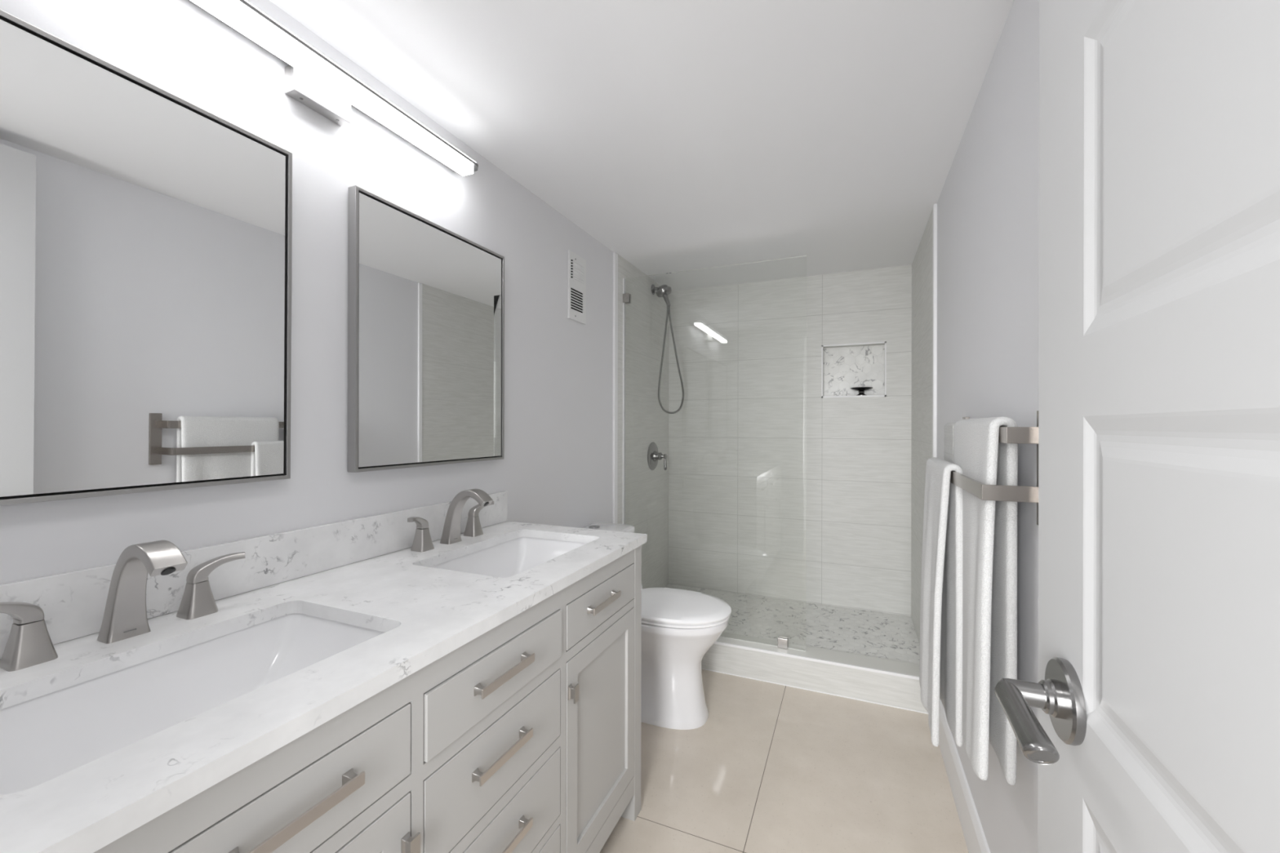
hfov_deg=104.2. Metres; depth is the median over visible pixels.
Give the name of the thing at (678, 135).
ceiling
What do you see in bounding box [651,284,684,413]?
shower
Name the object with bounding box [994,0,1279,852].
door
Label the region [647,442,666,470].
shower valve
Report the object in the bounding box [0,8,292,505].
wall mirror
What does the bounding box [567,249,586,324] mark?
air vent
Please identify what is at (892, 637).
floor
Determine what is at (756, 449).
wall
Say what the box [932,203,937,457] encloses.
trim
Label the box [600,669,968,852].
floor
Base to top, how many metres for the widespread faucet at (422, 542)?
0.166 m
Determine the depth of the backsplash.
1.06 m
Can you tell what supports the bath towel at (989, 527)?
hanging from the towel rack
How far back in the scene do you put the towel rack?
0.94 m
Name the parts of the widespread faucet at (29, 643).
lever, handle, spout, handle, lever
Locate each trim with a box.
[612,252,617,524]
[821,341,886,397]
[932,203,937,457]
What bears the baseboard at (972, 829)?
attached to the wall at (988, 203)
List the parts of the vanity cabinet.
handle post, drawer, handle post, cabinet door, knob, handle post, handle post, drawer, drawer, drawer, handle post, handle post, handle post, drawer, knob, handle post, cabinet door, drawer, door panel, handle post, leg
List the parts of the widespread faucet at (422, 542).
lever, handle, spout, handle, lever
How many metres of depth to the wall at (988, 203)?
1.24 m
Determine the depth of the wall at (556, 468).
1.30 m
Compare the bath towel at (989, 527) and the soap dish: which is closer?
the bath towel at (989, 527)
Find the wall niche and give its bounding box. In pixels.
[822,344,884,395]
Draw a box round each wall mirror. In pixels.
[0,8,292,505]
[347,185,504,472]
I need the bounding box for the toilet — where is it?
[582,522,731,729]
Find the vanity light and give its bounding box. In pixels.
[188,0,478,175]
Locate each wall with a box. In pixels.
[0,0,668,588]
[668,264,911,616]
[911,0,1039,852]
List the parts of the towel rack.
arm, arm, wall plate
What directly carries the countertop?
on the vanity cabinet
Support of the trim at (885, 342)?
attached to the wall at (756, 449)
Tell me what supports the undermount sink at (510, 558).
in the countertop
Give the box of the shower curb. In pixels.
[701,631,928,714]
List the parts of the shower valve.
valve lever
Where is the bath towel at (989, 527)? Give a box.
[953,416,1017,785]
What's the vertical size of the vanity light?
0.087 m
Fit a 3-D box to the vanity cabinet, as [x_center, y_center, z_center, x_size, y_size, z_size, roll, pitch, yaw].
[-0.505,0.811,1.084,0.574,0.864,1.378,0,0,23]
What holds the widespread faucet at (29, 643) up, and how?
on the countertop
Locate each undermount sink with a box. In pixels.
[0,613,383,795]
[430,537,586,577]
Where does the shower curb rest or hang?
on the floor at (771, 767)
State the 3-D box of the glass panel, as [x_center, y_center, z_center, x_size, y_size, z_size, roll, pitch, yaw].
[0.358,0.130,2.615,0.979,1.924,0.032,0,0,23]
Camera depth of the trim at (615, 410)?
2.70 m
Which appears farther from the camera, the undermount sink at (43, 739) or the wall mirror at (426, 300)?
the wall mirror at (426, 300)
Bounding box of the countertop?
[0,520,647,852]
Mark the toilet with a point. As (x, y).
(679, 627)
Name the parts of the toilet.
tank lid, bowl, seat, lid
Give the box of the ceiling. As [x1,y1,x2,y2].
[269,0,1013,291]
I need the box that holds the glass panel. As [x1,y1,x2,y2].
[622,255,806,651]
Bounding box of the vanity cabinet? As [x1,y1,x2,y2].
[93,545,641,852]
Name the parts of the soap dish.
dish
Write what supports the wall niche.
attached to the wall at (756, 449)
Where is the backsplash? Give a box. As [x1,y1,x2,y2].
[0,491,506,659]
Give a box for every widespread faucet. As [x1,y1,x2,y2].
[0,540,244,671]
[407,488,493,551]
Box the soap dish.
[849,386,872,395]
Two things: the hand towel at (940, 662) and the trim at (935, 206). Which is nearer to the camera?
the hand towel at (940, 662)
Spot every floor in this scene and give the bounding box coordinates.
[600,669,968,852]
[664,584,919,664]
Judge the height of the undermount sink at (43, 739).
0.126 m
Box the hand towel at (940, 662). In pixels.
[919,457,963,746]
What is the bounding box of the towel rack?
[950,410,1038,524]
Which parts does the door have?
handle lever, handle, panel, panel, panel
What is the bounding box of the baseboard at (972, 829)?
[938,698,990,852]
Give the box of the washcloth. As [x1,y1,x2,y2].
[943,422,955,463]

